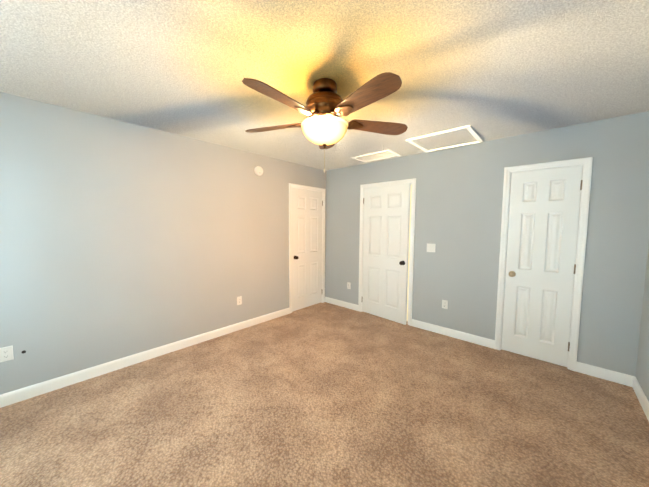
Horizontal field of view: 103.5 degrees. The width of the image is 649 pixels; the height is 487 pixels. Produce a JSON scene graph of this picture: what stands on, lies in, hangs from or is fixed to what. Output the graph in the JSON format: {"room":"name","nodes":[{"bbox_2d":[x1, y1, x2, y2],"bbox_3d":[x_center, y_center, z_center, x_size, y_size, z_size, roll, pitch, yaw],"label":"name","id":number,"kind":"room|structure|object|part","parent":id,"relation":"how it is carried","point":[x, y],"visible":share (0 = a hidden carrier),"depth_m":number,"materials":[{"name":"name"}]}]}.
{"room":"empty bedroom","nodes":[
{"label":"empty bedroom","id":0,"kind":"room"},
{"bbox_2d":[0,92,325,394],"bbox_3d":[-1.476,-0.011,3.201,0.120,2.440,4.568,4,6,42],"label":"wall","id":1,"kind":"structure","parent":0,"point":[119,239],"depth_m":2.53,"materials":[{"name":"paint"}]},
{"bbox_2d":[0,345,13,362],"bbox_3d":[-2.517,0.874,2.023,0.007,0.116,0.072,4,6,42],"label":"electrical outlet","id":2,"kind":"object","parent":1,"relation":"attached to","point":[6,353],"visible":1,"depth_m":2.02,"materials":[{"name":"white plastic"}]},
{"bbox_2d":[0,308,289,407],"bbox_3d":[-1.729,1.181,2.915,0.014,0.100,3.447,4,6,42],"label":"baseboard","id":3,"kind":"structure","parent":1,"relation":"attached to","point":[22,394],"depth_m":2.56,"materials":[{"name":"white wood"}]},
{"bbox_2d":[237,296,241,304],"bbox_3d":[-1.167,0.785,3.512,0.007,0.116,0.072,4,6,42],"label":"electrical outlet","id":4,"kind":"object","parent":1,"relation":"attached to","point":[239,300],"visible":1,"depth_m":3.51,"materials":[{"name":"white plastic"}]},
{"bbox_2d":[254,166,262,175],"bbox_3d":[-0.923,-1.024,3.614,0.040,0.132,0.132,4,6,42],"label":"smoke detector","id":5,"kind":"object","parent":1,"relation":"attached to","point":[258,170],"visible":0.98,"depth_m":3.60,"materials":[{"name":"white plastic"}]},
{"bbox_2d":[289,183,324,312],"bbox_3d":[-0.324,0.072,4.471,0.137,2.107,0.850,4,6,42],"label":"door frame","id":6,"kind":"structure","parent":1,"relation":"attached to","point":[291,185],"depth_m":4.22,"materials":[{"name":"white wood"}]},
{"bbox_2d":[292,188,321,311],"bbox_3d":[-0.275,0.102,4.428,0.104,2.030,0.720,4,6,42],"label":"door","id":7,"kind":"structure","parent":1,"relation":"in","point":[306,248],"depth_m":4.42,"materials":[{"name":"white wood"}]},
{"bbox_2d":[0,302,648,486],"bbox_3d":[-0.040,1.359,1.989,4.016,0.100,4.568,4,6,42],"label":"floor","id":8,"kind":"structure","parent":0,"point":[325,394],"depth_m":1.92,"materials":[{"name":"carpet"}]},
{"bbox_2d":[0,0,648,170],"bbox_3d":[-0.024,-1.175,1.807,4.016,0.100,4.568,4,6,42],"label":"ceiling","id":9,"kind":"structure","parent":0,"point":[487,70],"depth_m":1.57,"materials":[{"name":"white paint"}]},
{"bbox_2d":[242,72,407,172],"bbox_3d":[-0.019,-0.815,1.786,1.263,0.614,1.236,4,6,42],"label":"ceiling fan","id":10,"kind":"object","parent":9,"relation":"hanging from","point":[324,125],"visible":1,"depth_m":1.70,"materials":[{"name":"brown wood"}]},
{"bbox_3d":[0.001,-0.778,1.832,0.334,0.132,0.334,4,6,42],"label":"lamp shade","id":11,"kind":"part","parent":10,"relation":"part of","materials":[{"name":"white glass"}]},
{"bbox_3d":[-0.009,-0.900,1.803,0.566,0.446,0.551,4,6,42],"label":"motor","id":12,"kind":"part","parent":10,"relation":"part of","materials":[{"name":"brown metal"}]},
{"bbox_2d":[351,150,400,162],"bbox_3d":[0.734,-1.251,3.691,0.610,0.013,0.360,4,6,42],"label":"ceiling vent","id":13,"kind":"object","parent":9,"relation":"in","point":[384,154],"visible":1,"depth_m":3.66,"materials":[{"name":"white metal"}]},
{"bbox_2d":[406,125,483,151],"bbox_3d":[1.400,-1.193,2.975,0.660,0.013,0.630,4,6,42],"label":"attic hatch","id":14,"kind":"object","parent":9,"relation":"attached to","point":[459,136],"visible":0.94,"depth_m":2.94,"materials":[{"name":"white"}]},
{"bbox_2d":[407,185,411,320],"bbox_3d":[1.231,-0.041,4.277,1.515,2.500,0.660,4,6,42],"label":"wall","id":15,"kind":"structure","parent":0,"point":[409,251],"depth_m":4.43,"materials":[{"name":"white paint"}]},
{"bbox_2d":[325,111,648,375],"bbox_3d":[1.461,-0.016,3.543,3.776,2.440,0.120,4,6,42],"label":"wall","id":16,"kind":"structure","parent":0,"point":[458,204],"depth_m":3.00,"materials":[{"name":"paint"}]},
{"bbox_2d":[325,297,357,310],"bbox_3d":[0.293,1.074,4.585,0.765,0.100,0.014,4,6,42],"label":"baseboard","id":17,"kind":"structure","parent":16,"relation":"attached to","point":[341,303],"depth_m":4.57,"materials":[{"name":"white wood"}]},
{"bbox_2d":[362,183,410,324],"bbox_3d":[0.895,0.146,3.920,0.104,2.030,0.795,-3,6,-43],"label":"door","id":18,"kind":"structure","parent":16,"relation":"in","point":[386,246],"depth_m":3.89,"materials":[{"name":"white wood"}]},
{"bbox_2d":[358,178,415,325],"bbox_3d":[0.964,0.115,3.990,0.925,2.107,0.137,4,6,42],"label":"door frame","id":19,"kind":"structure","parent":16,"relation":"attached to","point":[412,232],"depth_m":3.73,"materials":[{"name":"white wood"}]},
{"bbox_2d":[427,243,435,251],"bbox_3d":[1.441,0.060,3.472,0.116,0.116,0.019,4,6,42],"label":"switch plate","id":20,"kind":"object","parent":16,"relation":"attached to","point":[430,247],"visible":1,"depth_m":3.47,"materials":[{"name":"white plastic"}]},
{"bbox_2d":[442,300,447,308],"bbox_3d":[1.593,0.807,3.391,0.072,0.116,0.007,4,6,42],"label":"electrical outlet","id":21,"kind":"object","parent":16,"relation":"attached to","point":[444,304],"visible":1,"depth_m":3.38,"materials":[{"name":"white plastic"}]},
{"bbox_2d":[411,319,494,348],"bbox_3d":[1.638,1.170,3.370,1.015,0.100,0.014,4,6,42],"label":"baseboard","id":22,"kind":"structure","parent":16,"relation":"attached to","point":[478,340],"depth_m":3.32,"materials":[{"name":"white wood"}]},
{"bbox_2d":[501,165,582,366],"bbox_3d":[2.274,0.241,2.721,0.568,2.030,0.104,4,6,42],"label":"door","id":23,"kind":"structure","parent":16,"relation":"in","point":[542,235],"depth_m":2.72,"materials":[{"name":"white wood"}]},
{"bbox_3d":[2.097,0.345,2.865,0.066,0.066,0.069,4,6,42],"label":"door knob","id":24,"kind":"part","parent":23,"relation":"part of","materials":[{"name":"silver metal"}]},
{"bbox_3d":[2.487,0.241,2.542,0.012,1.718,0.013,4,6,42],"label":"door hinge","id":25,"kind":"part","parent":23,"relation":"part of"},
{"bbox_2d":[494,157,592,371],"bbox_3d":[2.315,0.212,2.770,0.690,2.107,0.137,4,6,42],"label":"door frame","id":26,"kind":"structure","parent":16,"relation":"attached to","point":[587,162],"depth_m":2.57,"materials":[{"name":"white wood"}]},
{"bbox_2d":[576,362,634,386],"bbox_3d":[2.667,1.244,2.441,0.381,0.100,0.014,4,6,42],"label":"baseboard","id":27,"kind":"structure","parent":16,"relation":"attached to","point":[609,375],"depth_m":2.43,"materials":[{"name":"white wood"}]},
{"bbox_2d":[635,243,648,400],"bbox_3d":[1.412,0.195,0.594,0.120,2.440,4.568,4,6,42],"label":"wall","id":28,"kind":"structure","parent":0,"point":[642,372],"depth_m":2.17,"materials":[{"name":"paint"}]},
{"bbox_2d":[632,377,648,420],"bbox_3d":[1.355,1.359,0.723,0.014,0.100,4.328,4,6,42],"label":"baseboard","id":29,"kind":"structure","parent":28,"relation":"attached to","point":[641,396],"depth_m":2.09,"materials":[{"name":"white wood"}]}
]}

